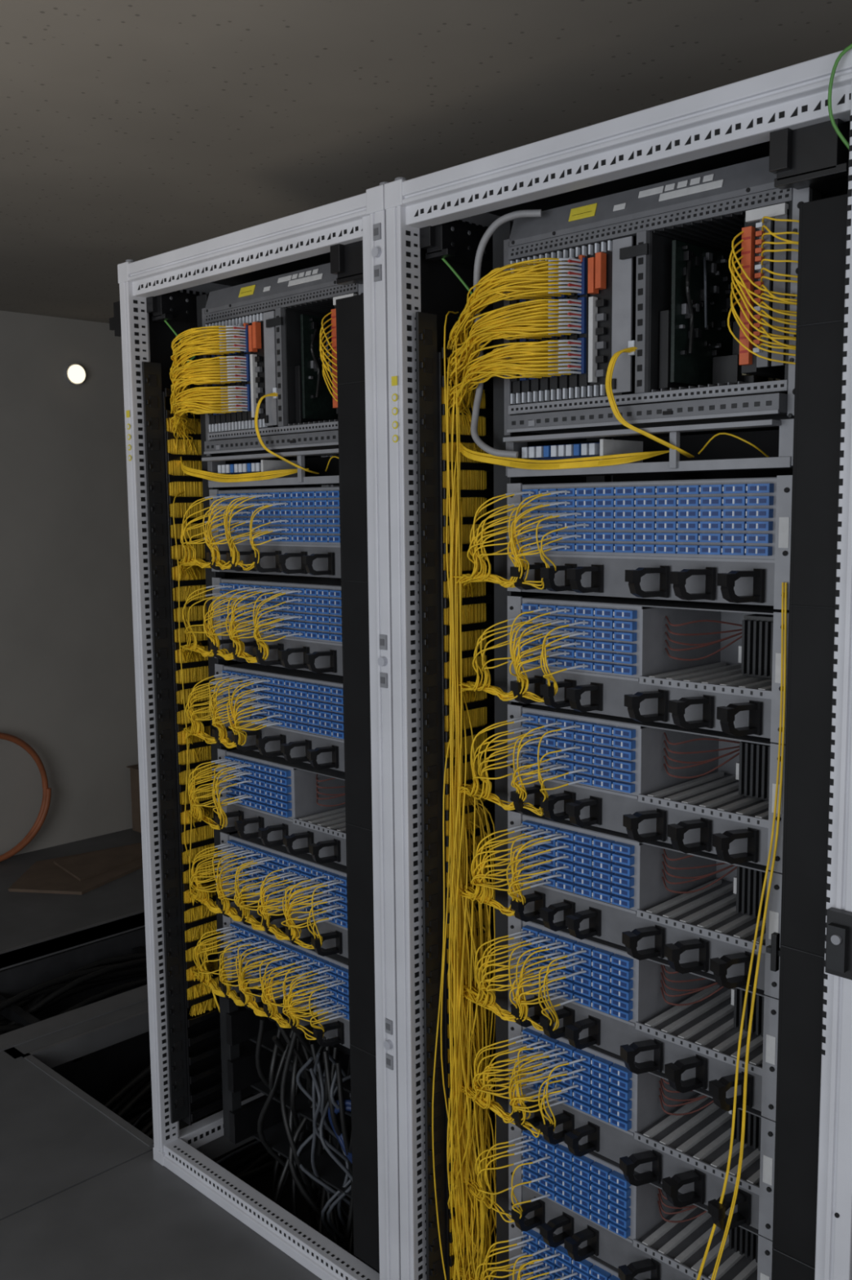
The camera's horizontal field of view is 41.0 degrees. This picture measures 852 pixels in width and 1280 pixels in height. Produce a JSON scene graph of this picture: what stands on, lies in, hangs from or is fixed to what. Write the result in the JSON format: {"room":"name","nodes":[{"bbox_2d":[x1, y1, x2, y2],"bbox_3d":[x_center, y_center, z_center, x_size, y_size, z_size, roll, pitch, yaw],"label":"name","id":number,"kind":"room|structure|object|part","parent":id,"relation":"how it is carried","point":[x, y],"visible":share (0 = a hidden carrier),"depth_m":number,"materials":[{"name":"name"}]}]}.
{"room":"data center","nodes":[
{"label":"data center","id":0,"kind":"room"},
{"bbox_2d":[0,310,138,855],"bbox_3d":[-2.726,0.092,4.021,0.100,2.725,5.600,6,9,44],"label":"wall","id":1,"kind":"structure","parent":0,"point":[68,678],"depth_m":5.05,"materials":[{"name":"white paint"}]},
{"bbox_2d":[64,364,85,385],"bbox_3d":[-1.538,-1.165,5.002,0.032,0.090,0.090,6,9,44],"label":"round wall lamp","id":2,"kind":"object","parent":1,"relation":"attached to","point":[74,374],"visible":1,"depth_m":4.99,"materials":[{"name":"white glass"}]},
{"bbox_2d":[0,828,378,1279],"bbox_3d":[-0.585,1.474,2.059,5.890,0.424,5.600,6,9,44],"label":"floor","id":3,"kind":"structure","parent":0,"point":[84,1194],"depth_m":2.75,"materials":[{"name":"tile"}]},
{"bbox_2d":[0,732,51,862],"bbox_3d":[-1.853,0.673,4.807,0.051,0.574,0.569,6,9,44],"label":"coil","id":4,"kind":"object","parent":3,"relation":"on","point":[46,794],"visible":1,"depth_m":4.95,"materials":[{"name":"orange plastic"}]},
{"bbox_2d":[8,842,142,894],"bbox_3d":[-1.424,0.944,4.821,0.450,0.022,0.766,2,7,25],"label":"flattened cardboard","id":5,"kind":"object","parent":3,"relation":"on","point":[82,873],"visible":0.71,"depth_m":4.71,"materials":[{"name":"brown cardboard"}]},
{"bbox_2d":[126,764,141,832],"bbox_3d":[-1.206,0.658,5.370,0.225,0.460,0.320,6,9,44],"label":"cardboard box","id":6,"kind":"object","parent":3,"relation":"on","point":[135,780],"visible":0.06,"depth_m":5.31,"materials":[{"name":"black cardboard"}]},
{"bbox_2d":[0,952,286,1182],"bbox_3d":[-0.902,1.310,3.490,1.413,0.269,2.449,6,9,44],"label":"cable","id":7,"kind":"object","parent":3,"relation":"in","point":[138,1090],"visible":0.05,"depth_m":3.74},
{"bbox_2d":[109,182,400,1279],"bbox_3d":[-0.158,0.201,2.460,0.870,2.013,0.608,6,9,44],"label":"equipment rack","id":8,"kind":"object","parent":3,"relation":"on","point":[163,296],"visible":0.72,"depth_m":2.23,"materials":[{"name":"grey metal"}]},
{"bbox_3d":[-0.660,-0.686,2.443,0.050,0.070,0.012,6,9,44],"label":"door handle","id":9,"kind":"part","parent":8,"relation":"part of","materials":[{"name":"black plastic"}]},
{"bbox_2d":[166,311,346,1039],"bbox_3d":[-0.305,0.242,2.321,0.680,1.726,0.170,6,9,44],"label":"cables","id":10,"kind":"object","parent":8,"relation":"in","point":[217,340],"visible":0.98,"depth_m":2.35,"materials":[{"name":"yellow plastic"}]},
{"bbox_2d":[201,448,339,487],"bbox_3d":[-0.216,-0.339,2.275,0.500,0.062,0.230,6,9,44],"label":"shelf","id":11,"kind":"object","parent":8,"relation":"in","point":[216,464],"depth_m":2.29,"materials":[{"name":"grey metal"}]},
{"bbox_2d":[206,486,341,577],"bbox_3d":[-0.233,-0.216,2.276,0.488,0.175,0.235,6,9,44],"label":"panel","id":12,"kind":"object","parent":8,"relation":"in","point":[312,548],"visible":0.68,"depth_m":2.20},
{"bbox_3d":[-0.233,-0.216,2.276,0.488,0.175,0.235,6,9,44],"label":"patch panel","id":13,"kind":"part","parent":12,"relation":"part of","materials":[{"name":"blue plastic"}]},
{"bbox_2d":[208,574,342,675],"bbox_3d":[-0.231,-0.033,2.297,0.488,0.175,0.235,6,9,44],"label":"panel","id":14,"kind":"object","parent":8,"relation":"in","point":[319,650],"visible":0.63,"depth_m":2.22,"materials":[{"name":"blue plastic"}]},
{"bbox_2d":[212,662,344,771],"bbox_3d":[-0.199,0.149,2.317,0.532,0.175,0.277,6,9,44],"label":"panel","id":15,"kind":"object","parent":8,"relation":"in","point":[310,704],"visible":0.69,"depth_m":2.25,"materials":[{"name":"blue plastic"}]},
{"bbox_2d":[214,748,346,866],"bbox_3d":[-0.212,0.331,2.354,0.488,0.175,0.277,6,9,44],"label":"panel","id":16,"kind":"object","parent":8,"relation":"in","point":[301,810],"visible":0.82,"depth_m":2.31,"materials":[{"name":"grey metal"}]},
{"bbox_2d":[201,262,363,456],"bbox_3d":[-0.184,-0.546,2.288,0.504,0.343,0.329,6,9,44],"label":"chassis","id":17,"kind":"object","parent":8,"relation":"in","point":[282,316],"visible":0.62,"depth_m":2.20,"materials":[{"name":"grey metal"}]},
{"bbox_2d":[217,831,348,958],"bbox_3d":[-0.225,0.515,2.360,0.488,0.175,0.235,6,9,44],"label":"panel","id":18,"kind":"object","parent":8,"relation":"in","point":[334,932],"visible":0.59,"depth_m":2.29,"materials":[{"name":"blue plastic"}]},
{"bbox_2d":[220,915,350,1048],"bbox_3d":[-0.223,0.698,2.381,0.488,0.175,0.235,6,9,44],"label":"panel","id":19,"kind":"object","parent":8,"relation":"in","point":[337,1030],"visible":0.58,"depth_m":2.30,"materials":[{"name":"blue plastic"}]},
{"bbox_2d":[226,1006,352,1199],"bbox_3d":[-0.211,0.984,2.429,0.492,0.315,0.160,6,9,44],"label":"shelves","id":20,"kind":"object","parent":8,"relation":"attached to","point":[242,1024],"visible":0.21,"depth_m":2.54,"materials":[{"name":"metal"}]},
{"bbox_2d":[255,1017,379,1273],"bbox_3d":[-0.189,1.159,2.465,0.481,0.717,0.225,6,9,44],"label":"power cables","id":21,"kind":"object","parent":8,"relation":"in","point":[321,1093],"visible":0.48,"depth_m":2.41,"materials":[{"name":"black plastic"}]},
{"bbox_2d":[384,44,851,1279],"bbox_3d":[0.437,0.264,1.861,0.819,2.013,0.626,6,9,44],"label":"equipment rack","id":22,"kind":"object","parent":3,"relation":"on","point":[799,116],"visible":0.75,"depth_m":1.53,"materials":[{"name":"grey metal"}]},
{"bbox_2d":[471,208,542,457],"bbox_3d":[0.115,-0.468,1.770,0.141,0.369,0.059,6,9,44],"label":"corrugated hose","id":23,"kind":"object","parent":22,"relation":"attached to","point":[504,219],"visible":0.83,"depth_m":1.77,"materials":[{"name":"grey plastic"}]},
{"bbox_2d":[508,1211,637,1279],"bbox_3d":[0.377,1.080,1.857,0.488,0.175,0.280,6,9,44],"label":"panel","id":24,"kind":"object","parent":22,"relation":"in","point":[593,1268],"visible":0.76,"depth_m":1.88,"materials":[{"name":"blue plastic"}]},
{"bbox_2d":[508,1119,773,1279],"bbox_3d":[0.375,0.904,1.837,0.488,0.175,0.280,6,9,44],"label":"panel","id":25,"kind":"object","parent":22,"relation":"in","point":[591,1206],"visible":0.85,"depth_m":1.80,"materials":[{"name":"grey metal"}]},
{"bbox_2d":[508,1021,775,1240],"bbox_3d":[0.373,0.729,1.817,0.488,0.175,0.280,6,9,44],"label":"panel","id":26,"kind":"object","parent":22,"relation":"in","point":[679,1141],"visible":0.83,"depth_m":1.76,"materials":[{"name":"grey metal"}]},
{"bbox_2d":[508,915,778,1120],"bbox_3d":[0.371,0.553,1.797,0.488,0.175,0.280,6,9,44],"label":"panel","id":27,"kind":"object","parent":22,"relation":"in","point":[686,1027],"visible":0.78,"depth_m":1.74,"materials":[{"name":"grey metal"}]},
{"bbox_2d":[507,810,782,998],"bbox_3d":[0.370,0.377,1.777,0.488,0.175,0.279,6,9,44],"label":"panel","id":28,"kind":"object","parent":22,"relation":"in","point":[697,911],"visible":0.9,"depth_m":1.73,"materials":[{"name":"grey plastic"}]},
{"bbox_2d":[507,703,785,872],"bbox_3d":[0.368,0.202,1.756,0.488,0.175,0.280,6,9,44],"label":"panel","id":29,"kind":"object","parent":22,"relation":"in","point":[695,789],"visible":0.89,"depth_m":1.71,"materials":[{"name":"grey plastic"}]},
{"bbox_2d":[507,594,789,743],"bbox_3d":[0.366,0.026,1.736,0.488,0.175,0.280,6,9,44],"label":"panel","id":30,"kind":"object","parent":22,"relation":"in","point":[686,664],"visible":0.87,"depth_m":1.69,"materials":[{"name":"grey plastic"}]},
{"bbox_2d":[502,418,794,477],"bbox_3d":[0.367,-0.279,1.700,0.500,0.062,0.230,6,9,44],"label":"shelf","id":31,"kind":"object","parent":22,"relation":"in","point":[725,453],"depth_m":1.70,"materials":[{"name":"grey metal"}]},
{"bbox_2d":[506,475,792,609],"bbox_3d":[0.349,-0.150,1.701,0.488,0.175,0.237,6,9,44],"label":"panel","id":32,"kind":"object","parent":22,"relation":"in","point":[726,540],"visible":0.89,"depth_m":1.61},
{"bbox_3d":[0.349,-0.150,1.701,0.488,0.175,0.237,6,9,44],"label":"patch panel","id":33,"kind":"part","parent":32,"relation":"part of","materials":[{"name":"blue plastic"}]},
{"bbox_2d":[503,155,810,438],"bbox_3d":[0.399,-0.486,1.714,0.504,0.343,0.329,6,9,44],"label":"chassis","id":34,"kind":"object","parent":22,"relation":"in","point":[656,279],"visible":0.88,"depth_m":1.62,"materials":[{"name":"grey metal"}]},
{"bbox_2d":[431,216,799,1279],"bbox_3d":[0.279,0.366,1.754,0.680,1.860,0.171,6,9,44],"label":"cables","id":35,"kind":"object","parent":34,"relation":"attached to","point":[527,319],"visible":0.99,"depth_m":1.84,"materials":[{"name":"yellow plastic"}]},
{"bbox_2d":[0,0,851,323],"bbox_3d":[-0.613,-1.091,1.763,6.090,0.100,5.800,6,9,44],"label":"ceiling","id":36,"kind":"structure","parent":0,"point":[135,130],"depth_m":2.31,"materials":[{"name":"white paint"}]}
]}

